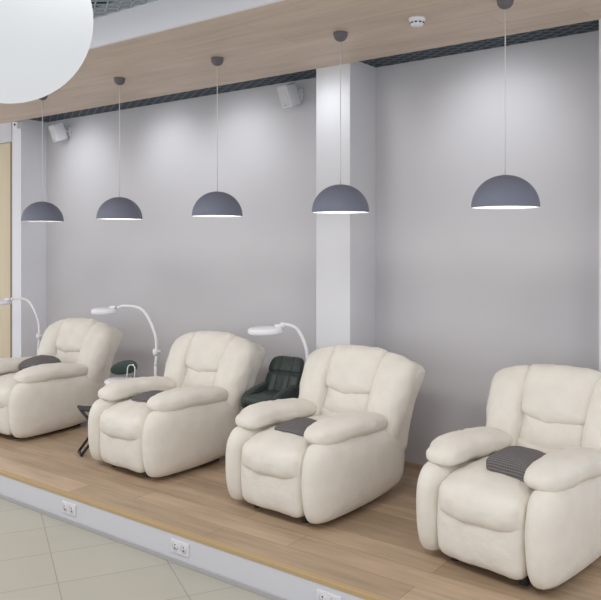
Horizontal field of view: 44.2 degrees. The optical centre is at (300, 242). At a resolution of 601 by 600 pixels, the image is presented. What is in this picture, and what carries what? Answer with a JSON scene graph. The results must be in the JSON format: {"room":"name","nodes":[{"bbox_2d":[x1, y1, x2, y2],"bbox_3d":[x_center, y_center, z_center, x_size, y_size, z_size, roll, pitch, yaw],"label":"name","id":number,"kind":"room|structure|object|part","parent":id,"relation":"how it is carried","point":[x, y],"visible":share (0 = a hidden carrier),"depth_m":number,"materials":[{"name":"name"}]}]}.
{"room":"salon","nodes":[
{"label":"salon","id":0,"kind":"room"},
{"bbox_2d":[12,119,46,357],"bbox_3d":[-3.082,0.075,8.419,0.178,3.250,0.330,0,0,37],"label":"column","id":1,"kind":"structure","parent":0,"point":[29,239],"depth_m":8.33,"materials":[{"name":"white paint"}]},
{"bbox_2d":[0,143,9,357],"bbox_3d":[-3.770,0.280,8.787,1.297,2.840,0.050,0,0,37],"label":"door","id":2,"kind":"structure","parent":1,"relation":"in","point":[4,148],"depth_m":8.46,"materials":[{"name":"beige laminate"}]},
{"bbox_2d":[10,142,11,357],"bbox_3d":[-3.237,0.279,8.389,0.034,2.843,0.105,0,0,37],"label":"trim","id":3,"kind":"structure","parent":1,"relation":"attached to","point":[10,142],"depth_m":8.34,"materials":[{"name":"brown"}]},
{"bbox_2d":[13,121,19,128],"bbox_3d":[-3.160,-1.310,8.236,0.070,0.080,0.060,0,0,37],"label":"sensor","id":4,"kind":"object","parent":1,"relation":"attached to","point":[16,125],"visible":1,"depth_m":8.22,"materials":[{"name":"white plastic"}]},
{"bbox_2d":[91,1,114,7],"bbox_3d":[-2.244,-1.640,1.840,12.200,0.040,6.235,0,0,37],"label":"ceiling","id":5,"kind":"structure","parent":0,"point":[104,2],"depth_m":4.99,"materials":[{"name":"grey metal"}]},
{"bbox_2d":[91,0,157,15],"bbox_3d":[-1.267,-1.546,3.718,8.506,0.007,2.018,0,0,37],"label":"ceiling","id":6,"kind":"structure","parent":0,"point":[95,1],"depth_m":4.79,"materials":[{"name":"grey metal"}]},
{"bbox_2d":[0,0,92,103],"bbox_3d":[-0.965,-0.989,2.399,0.566,1.063,0.566,0,0,37],"label":"globe lamp","id":7,"kind":"object","parent":6,"relation":"hanging from","point":[44,43],"visible":1,"depth_m":2.27,"materials":[{"name":"white"}]},
{"bbox_2d":[0,498,270,599],"bbox_3d":[-2.287,1.915,1.784,12.200,0.050,6.095,0,0,37],"label":"floor","id":8,"kind":"structure","parent":0,"point":[43,557],"depth_m":4.27,"materials":[{"name":"beige tile"}]},
{"bbox_2d":[0,421,600,599],"bbox_3d":[-0.678,1.794,5.577,10.200,0.189,1.973,0,0,37],"label":"platform","id":9,"kind":"object","parent":8,"relation":"on","point":[376,547],"visible":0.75,"depth_m":4.44,"materials":[{"name":"laminate"}]},
{"bbox_2d":[0,297,42,353],"bbox_3d":[-2.982,1.133,7.818,0.637,1.133,0.234,0,0,6],"label":"lamp","id":10,"kind":"object","parent":9,"relation":"on","point":[6,301],"visible":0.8,"depth_m":7.77,"materials":[{"name":"white plastic"}]},
{"bbox_3d":[-2.897,0.834,7.796,0.336,0.534,0.026,0,0,8],"label":"arm","id":11,"kind":"part","parent":10,"relation":"part of","materials":[{"name":"white plastic"}]},
{"bbox_2d":[0,318,122,438],"bbox_3d":[-2.402,1.216,6.899,0.938,0.967,1.188,0,0,34],"label":"recliner","id":12,"kind":"object","parent":9,"relation":"on","point":[41,399],"visible":0.96,"depth_m":6.68,"materials":[{"name":"beige leather"}]},
{"bbox_2d":[0,372,17,407],"bbox_3d":[-2.487,1.322,6.765,0.509,0.279,0.864,0,0,34],"label":"seat cushion","id":13,"kind":"object","parent":12,"relation":"on","point":[8,381],"depth_m":6.39,"materials":[{"name":"beige leather"}]},
{"bbox_2d":[19,355,60,370],"bbox_3d":[-2.426,1.129,6.890,0.339,0.157,0.303,0,0,32],"label":"cushion","id":14,"kind":"object","parent":12,"relation":"on","point":[40,359],"visible":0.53,"depth_m":6.81,"materials":[{"name":"grey fabric"}]},
{"bbox_3d":[-2.162,1.431,6.675,0.207,0.494,1.038,0,0,34],"label":"panel","id":15,"kind":"part","parent":12,"relation":"part of","materials":[{"name":"beige leather"}]},
{"bbox_2d":[55,349,79,362],"bbox_3d":[-2.213,1.140,7.171,0.463,0.278,0.225,0,0,34],"label":"lumbar cushion","id":16,"kind":"object","parent":12,"relation":"on","point":[65,355],"depth_m":7.08,"materials":[{"name":"beige leather"}]},
{"bbox_2d":[77,405,91,456],"bbox_3d":[-1.647,1.508,6.003,0.300,0.382,0.206,0,0,-25],"label":"folding stand","id":17,"kind":"object","parent":9,"relation":"on","point":[81,408],"visible":0.4,"depth_m":5.91,"materials":[{"name":"black metal"}]},
{"bbox_3d":[-1.647,1.512,6.003,0.292,0.373,0.206,0,0,-25],"label":"leg frame","id":18,"kind":"part","parent":17,"relation":"part of","materials":[{"name":"black metal"}]},
{"bbox_3d":[-1.647,1.512,6.003,0.292,0.373,0.158,0,0,-25],"label":"leg frame","id":19,"kind":"part","parent":17,"relation":"part of","materials":[{"name":"black metal"}]},
{"bbox_3d":[-1.647,1.335,6.003,0.300,0.037,0.190,0,0,-25],"label":"sling seat","id":20,"kind":"part","parent":17,"relation":"part of","materials":[{"name":"grey fabric"}]},
{"bbox_2d":[104,360,136,384],"bbox_3d":[-1.586,1.379,6.554,0.339,0.642,0.356,0,0,7],"label":"stool","id":21,"kind":"object","parent":9,"relation":"on","point":[126,367],"visible":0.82,"depth_m":6.67,"materials":[{"name":"green leather"}]},
{"bbox_3d":[-1.600,1.232,6.556,0.270,0.055,0.270,0,0,7],"label":"seat","id":22,"kind":"part","parent":21,"relation":"part of","materials":[{"name":"white plastic"}]},
{"bbox_3d":[-1.583,1.125,6.687,0.250,0.134,0.080,0,0,7],"label":"backrest","id":23,"kind":"part","parent":21,"relation":"part of","materials":[{"name":"green"}]},
{"bbox_2d":[91,304,160,375],"bbox_3d":[-1.563,1.128,6.686,0.699,1.143,0.235,0,0,15],"label":"lamp","id":24,"kind":"object","parent":9,"relation":"on","point":[111,309],"visible":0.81,"depth_m":6.64,"materials":[{"name":"white plastic"}]},
{"bbox_3d":[-1.473,0.829,6.680,0.397,0.545,0.027,0,0,12],"label":"arm","id":25,"kind":"part","parent":24,"relation":"part of","materials":[{"name":"white plastic"}]},
{"bbox_2d":[0,493,288,599],"bbox_3d":[-1.276,1.875,4.784,10.200,0.030,0.028,0,0,37],"label":"trim","id":26,"kind":"structure","parent":9,"relation":"attached to","point":[231,581],"depth_m":4.48,"materials":[{"name":"grey metal"}]},
{"bbox_2d":[88,331,265,477],"bbox_3d":[-0.993,1.216,5.836,0.938,0.967,1.188,0,0,39],"label":"recliner","id":27,"kind":"object","parent":9,"relation":"on","point":[189,424],"visible":0.96,"depth_m":5.58,"materials":[{"name":"beige leather"}]},
{"bbox_3d":[-1.270,1.431,5.995,0.206,0.495,1.038,0,0,39],"label":"panel","id":28,"kind":"part","parent":27,"relation":"part of","materials":[{"name":"beige leather"}]},
{"bbox_2d":[99,399,151,440],"bbox_3d":[-1.089,1.322,5.710,0.509,0.279,0.864,0,0,39],"label":"seat cushion","id":29,"kind":"object","parent":27,"relation":"on","point":[119,419],"depth_m":5.40,"materials":[{"name":"beige leather"}]},
{"bbox_2d":[131,390,162,402],"bbox_3d":[-1.110,1.179,5.646,0.338,0.093,0.265,0,0,32],"label":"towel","id":30,"kind":"object","parent":27,"relation":"on","point":[145,396],"visible":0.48,"depth_m":5.57,"materials":[{"name":"grey fabric"}]},
{"bbox_3d":[-0.773,1.431,5.592,0.207,0.494,1.038,0,0,39],"label":"panel","id":31,"kind":"part","parent":27,"relation":"part of","materials":[{"name":"beige leather"}]},
{"bbox_2d":[183,367,216,386],"bbox_3d":[-0.781,1.140,6.091,0.463,0.278,0.225,0,0,39],"label":"lumbar cushion","id":32,"kind":"object","parent":27,"relation":"on","point":[192,376],"depth_m":6.01,"materials":[{"name":"beige leather"}]},
{"bbox_2d":[0,475,365,599],"bbox_3d":[-1.274,1.791,4.788,10.200,0.138,0.020,0,0,37],"label":"platform riser","id":33,"kind":"structure","parent":9,"relation":"attached to","point":[283,584],"depth_m":4.36,"materials":[{"name":"white paint"}]},
{"bbox_2d":[62,500,75,515],"bbox_3d":[-1.562,1.788,4.985,0.150,0.076,0.012,0,0,37],"label":"double socket","id":34,"kind":"object","parent":33,"relation":"attached to","point":[69,508],"visible":1,"depth_m":4.98,"materials":[{"name":"white plastic"}]},
{"bbox_2d":[69,506,73,513],"bbox_3d":[-1.536,1.788,4.960,0.055,0.055,0.004,0,0,37],"label":"socket","id":35,"kind":"object","parent":34,"relation":"attached to","point":[71,508],"depth_m":4.96,"materials":[{"name":"white plastic"}]},
{"bbox_2d":[171,538,188,556],"bbox_3d":[-0.709,1.788,4.342,0.150,0.076,0.012,0,0,37],"label":"double socket","id":36,"kind":"object","parent":33,"relation":"attached to","point":[179,547],"visible":1,"depth_m":4.34,"materials":[{"name":"white plastic"}]},
{"bbox_2d":[172,542,177,550],"bbox_3d":[-0.740,1.788,4.360,0.055,0.055,0.004,0,0,37],"label":"socket","id":37,"kind":"object","parent":36,"relation":"attached to","point":[174,544],"depth_m":4.36,"materials":[{"name":"white plastic"}]},
{"bbox_2d":[180,545,186,553],"bbox_3d":[-0.683,1.788,4.317,0.055,0.055,0.004,0,0,37],"label":"socket","id":38,"kind":"object","parent":36,"relation":"attached to","point":[183,548],"depth_m":4.32,"materials":[{"name":"white plastic"}]},
{"bbox_2d":[317,589,341,599],"bbox_3d":[0.141,1.788,3.700,0.150,0.076,0.012,0,0,37],"label":"double socket","id":39,"kind":"object","parent":33,"relation":"attached to","point":[321,595],"visible":1,"depth_m":3.71,"materials":[{"name":"white plastic"}]},
{"bbox_2d":[0,469,391,599],"bbox_3d":[-1.272,1.709,4.790,10.200,0.026,0.034,0,0,37],"label":"trim","id":40,"kind":"structure","parent":9,"relation":"attached to","point":[286,568],"depth_m":4.19,"materials":[{"name":"brown wood"}]},
{"bbox_2d":[241,356,303,407],"bbox_3d":[-0.204,1.313,5.827,0.413,0.773,0.550,0,0,33],"label":"chair","id":41,"kind":"object","parent":9,"relation":"on","point":[283,377],"visible":0.73,"depth_m":5.90,"materials":[{"name":"grey leather"}]},
{"bbox_3d":[-0.347,1.205,5.887,0.070,0.171,0.380,0,0,33],"label":"armrest","id":42,"kind":"part","parent":41,"relation":"part of","materials":[{"name":"grey leather"}]},
{"bbox_3d":[-0.249,1.224,5.788,0.273,0.102,0.381,0,0,33],"label":"seat","id":43,"kind":"part","parent":41,"relation":"part of","materials":[{"name":"grey leather"}]},
{"bbox_3d":[-0.133,1.108,5.967,0.317,0.362,0.239,0,0,33],"label":"backrest","id":44,"kind":"part","parent":41,"relation":"part of","materials":[{"name":"grey leather"}]},
{"bbox_3d":[-0.120,1.205,5.740,0.071,0.170,0.381,0,0,33],"label":"armrest","id":45,"kind":"part","parent":41,"relation":"part of","materials":[{"name":"grey leather"}]},
{"bbox_2d":[248,322,308,359],"bbox_3d":[-0.137,1.153,5.638,0.533,1.093,0.265,0,0,7],"label":"lamp","id":46,"kind":"object","parent":9,"relation":"on","point":[258,330],"visible":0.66,"depth_m":5.62,"materials":[{"name":"white plastic"}]},
{"bbox_3d":[-0.046,0.854,5.660,0.229,0.494,0.027,0,0,-2],"label":"arm","id":47,"kind":"part","parent":46,"relation":"part of","materials":[{"name":"white plastic"}]},
{"bbox_2d":[225,345,424,523],"bbox_3d":[0.144,1.216,4.967,0.938,0.967,1.188,0,0,40],"label":"recliner","id":48,"kind":"object","parent":9,"relation":"on","point":[361,399],"visible":0.97,"depth_m":4.73,"materials":[{"name":"beige leather"}]},
{"bbox_3d":[-0.131,1.431,5.130,0.206,0.495,1.038,0,0,40],"label":"panel","id":49,"kind":"part","parent":48,"relation":"part of","materials":[{"name":"beige leather"}]},
{"bbox_2d":[242,415,326,478],"bbox_3d":[0.045,1.322,4.842,0.509,0.279,0.864,0,0,40],"label":"seat cushion","id":50,"kind":"object","parent":48,"relation":"on","point":[267,452],"depth_m":4.56,"materials":[{"name":"beige leather"}]},
{"bbox_2d":[274,417,316,436],"bbox_3d":[0.005,1.182,4.755,0.321,0.088,0.259,0,0,42],"label":"cushion","id":51,"kind":"object","parent":48,"relation":"on","point":[297,426],"visible":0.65,"depth_m":4.69,"materials":[{"name":"grey fabric"}]},
{"bbox_2d":[321,407,337,415],"bbox_3d":[0.310,1.300,5.161,0.461,0.279,0.234,0,0,40],"label":"lumbar cushion","id":52,"kind":"object","parent":48,"relation":"on","point":[325,411],"depth_m":5.20,"materials":[{"name":"beige leather"}]},
{"bbox_2d":[323,387,369,413],"bbox_3d":[0.360,1.140,5.218,0.463,0.278,0.225,0,0,40],"label":"lumbar cushion","id":53,"kind":"object","parent":48,"relation":"on","point":[336,400],"depth_m":5.14,"materials":[{"name":"beige leather"}]},
{"bbox_3d":[0.360,1.431,4.718,0.207,0.494,1.038,0,0,40],"label":"panel","id":54,"kind":"part","parent":48,"relation":"part of","materials":[{"name":"beige leather"}]},
{"bbox_2d":[416,364,600,589],"bbox_3d":[1.268,1.216,4.131,1.188,0.967,0.938,0,0,-45],"label":"recliner","id":55,"kind":"object","parent":9,"relation":"on","point":[545,529],"visible":0.95,"depth_m":3.81,"materials":[{"name":"beige leather"}]},
{"bbox_3d":[1.009,1.431,4.318,1.038,0.495,0.206,0,0,-45],"label":"panel","id":56,"kind":"part","parent":55,"relation":"part of","materials":[{"name":"beige leather"}]},
{"bbox_2d":[439,452,547,531],"bbox_3d":[1.159,1.322,4.016,0.864,0.279,0.509,0,0,-45],"label":"seat cushion","id":57,"kind":"object","parent":55,"relation":"on","point":[472,497],"depth_m":3.75,"materials":[{"name":"beige leather"}]},
{"bbox_2d":[486,446,545,482],"bbox_3d":[1.164,1.157,3.870,0.256,0.145,0.334,0,0,-43],"label":"blanket","id":58,"kind":"object","parent":55,"relation":"on","point":[512,461],"visible":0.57,"depth_m":3.83,"materials":[{"name":"grey fabric"}]},
{"bbox_2d":[517,438,560,452],"bbox_3d":[1.450,1.300,4.310,0.234,0.279,0.461,0,0,-45],"label":"lumbar cushion","id":59,"kind":"object","parent":55,"relation":"on","point":[541,444],"depth_m":4.31,"materials":[{"name":"beige leather"}]},
{"bbox_2d":[519,414,583,449],"bbox_3d":[1.505,1.140,4.362,0.225,0.278,0.463,0,0,-45],"label":"lumbar cushion","id":60,"kind":"object","parent":55,"relation":"on","point":[536,431],"depth_m":4.29,"materials":[{"name":"beige leather"}]},
{"bbox_3d":[1.461,1.431,3.865,1.038,0.494,0.207,0,0,-45],"label":"panel","id":61,"kind":"part","parent":55,"relation":"part of","materials":[{"name":"beige leather"}]},
{"bbox_2d":[0,0,600,123],"bbox_3d":[-0.623,-1.379,5.648,10.203,0.055,1.798,0,0,37],"label":"ceiling","id":62,"kind":"structure","parent":0,"point":[286,36],"depth_m":5.06,"materials":[{"name":"laminate"}]},
{"bbox_2d":[21,95,63,221],"bbox_3d":[-2.342,-0.773,6.714,0.370,1.155,0.370,0,0,37],"label":"pendant lamp","id":63,"kind":"object","parent":62,"relation":"hanging from","point":[42,211],"visible":0.96,"depth_m":6.60,"materials":[{"name":"grey metal"}]},
{"bbox_3d":[-2.342,-0.286,6.714,0.370,0.180,0.370,0,0,37],"label":"lamp shade","id":64,"kind":"part","parent":63,"relation":"part of","materials":[{"name":"grey metal"}]},
{"bbox_3d":[-2.342,-0.847,6.714,0.006,0.949,0.006,0,0,37],"label":"cord","id":65,"kind":"part","parent":63,"relation":"part of","materials":[{"name":"white plastic"}]},
{"bbox_2d":[96,77,142,219],"bbox_3d":[-1.484,-0.773,6.067,0.370,1.155,0.370,0,0,37],"label":"pendant lamp","id":66,"kind":"object","parent":62,"relation":"hanging from","point":[116,208],"visible":1,"depth_m":5.96,"materials":[{"name":"grey metal"}]},
{"bbox_3d":[-1.484,-0.286,6.067,0.370,0.180,0.370,0,0,37],"label":"lamp shade","id":67,"kind":"part","parent":66,"relation":"part of","materials":[{"name":"grey metal"}]},
{"bbox_3d":[-1.484,-0.847,6.067,0.006,0.949,0.006,0,0,37],"label":"cord","id":68,"kind":"part","parent":66,"relation":"part of","materials":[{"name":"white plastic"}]},
{"bbox_2d":[89,0,283,48],"bbox_3d":[-1.172,-1.488,4.922,10.200,0.275,0.023,0,0,37],"label":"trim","id":69,"kind":"structure","parent":62,"relation":"attached to","point":[151,17],"depth_m":4.72,"materials":[{"name":"white paint"}]},
{"bbox_2d":[192,57,242,216],"bbox_3d":[-0.608,-0.773,5.406,0.370,1.155,0.370,0,0,37],"label":"pendant lamp","id":70,"kind":"object","parent":62,"relation":"hanging from","point":[212,204],"visible":1,"depth_m":5.29,"materials":[{"name":"grey metal"}]},
{"bbox_3d":[-0.608,-0.286,5.406,0.370,0.180,0.370,0,0,37],"label":"lamp shade","id":71,"kind":"part","parent":70,"relation":"part of","materials":[{"name":"grey metal"}]},
{"bbox_3d":[-0.608,-0.847,5.406,0.006,0.949,0.006,0,0,37],"label":"cord","id":72,"kind":"part","parent":70,"relation":"part of","materials":[{"name":"white plastic"}]},
{"bbox_2d":[312,31,368,213],"bbox_3d":[0.257,-0.773,4.754,0.370,1.155,0.370,0,0,37],"label":"pendant lamp","id":73,"kind":"object","parent":62,"relation":"hanging from","point":[340,198],"visible":1,"depth_m":4.64,"materials":[{"name":"grey metal"}]},
{"bbox_3d":[0.257,-0.286,4.754,0.370,0.180,0.370,0,0,37],"label":"lamp shade","id":74,"kind":"part","parent":73,"relation":"part of","materials":[{"name":"grey metal"}]},
{"bbox_3d":[0.257,-0.847,4.754,0.006,0.949,0.006,0,0,37],"label":"cord","id":75,"kind":"part","parent":73,"relation":"part of","materials":[{"name":"white plastic"}]},
{"bbox_2d":[409,15,425,27],"bbox_3d":[0.700,-1.326,4.444,0.104,0.050,0.104,0,0,37],"label":"smoke detector","id":76,"kind":"object","parent":62,"relation":"attached to","point":[417,21],"visible":1,"depth_m":4.41,"materials":[{"name":"white plastic"}]},
{"bbox_2d":[471,0,539,208],"bbox_3d":[1.133,-0.773,4.093,0.370,1.155,0.370,0,0,37],"label":"pendant lamp","id":77,"kind":"object","parent":62,"relation":"hanging from","point":[505,191],"visible":1,"depth_m":3.98,"materials":[{"name":"grey metal"}]},
{"bbox_3d":[1.133,-0.286,4.093,0.370,0.180,0.370,0,0,37],"label":"lamp shade","id":78,"kind":"part","parent":77,"relation":"part of","materials":[{"name":"grey metal"}]},
{"bbox_3d":[1.133,-0.847,4.093,0.006,0.949,0.006,0,0,37],"label":"cord","id":79,"kind":"part","parent":77,"relation":"part of","materials":[{"name":"white plastic"}]},
{"bbox_2d":[47,30,598,464],"bbox_3d":[-0.048,0.145,6.412,10.200,3.490,0.120,0,0,37],"label":"wall","id":80,"kind":"structure","parent":0,"point":[466,294],"depth_m":5.75,"materials":[{"name":"grey paint"}]},
{"bbox_2d":[0,122,11,143],"bbox_3d":[-3.708,-1.347,8.882,1.381,0.407,0.345,0,0,37],"label":"trim","id":81,"kind":"structure","parent":80,"relation":"attached to","point":[5,128],"depth_m":8.39,"materials":[{"name":"white paint"}]},
{"bbox_2d":[48,122,70,141],"bbox_3d":[-2.657,-1.223,8.176,0.224,0.213,0.124,0,0,-38],"label":"wall speaker","id":82,"kind":"object","parent":80,"relation":"attached to","point":[57,131],"visible":1,"depth_m":8.13,"materials":[{"name":"white plastic"}]},
{"bbox_2d":[48,126,56,141],"bbox_3d":[-2.720,-1.200,8.126,0.062,0.157,0.110,0,0,-39],"label":"grille","id":83,"kind":"object","parent":82,"relation":"attached to","point":[53,129],"depth_m":8.10,"materials":[{"name":"white plastic"}]},
{"bbox_2d":[277,82,302,107],"bbox_3d":[-0.079,-1.243,6.231,0.224,0.213,0.124,0,0,-38],"label":"wall speaker","id":84,"kind":"object","parent":80,"relation":"attached to","point":[289,96],"visible":1,"depth_m":6.18,"materials":[{"name":"white plastic"}]},
{"bbox_2d":[277,86,289,107],"bbox_3d":[-0.142,-1.220,6.181,0.062,0.157,0.110,0,0,-39],"label":"grille","id":85,"kind":"object","parent":84,"relation":"attached to","point":[283,91],"depth_m":6.17,"materials":[{"name":"white plastic"}]},
{"bbox_2d":[404,461,423,467],"bbox_3d":[-0.446,1.689,6.629,6.186,0.022,0.012,0,0,37],"label":"baseboard","id":86,"kind":"structure","parent":80,"relation":"attached to","point":[405,462],"depth_m":5.64,"materials":[{"name":"laminate"}]},
{"bbox_2d":[316,61,375,349],"bbox_3d":[0.359,0.075,5.796,0.314,3.250,0.374,0,0,37],"label":"column","id":87,"kind":"structure","parent":0,"point":[345,243],"depth_m":5.67,"materials":[{"name":"white paint"}]},
{"bbox_2d":[599,19,600,372],"bbox_3d":[2.096,0.075,4.485,0.455,3.250,0.374,0,0,37],"label":"wall","id":88,"kind":"structure","parent":0,"point":[599,19],"depth_m":4.47,"materials":[{"name":"white paint"}]}
]}

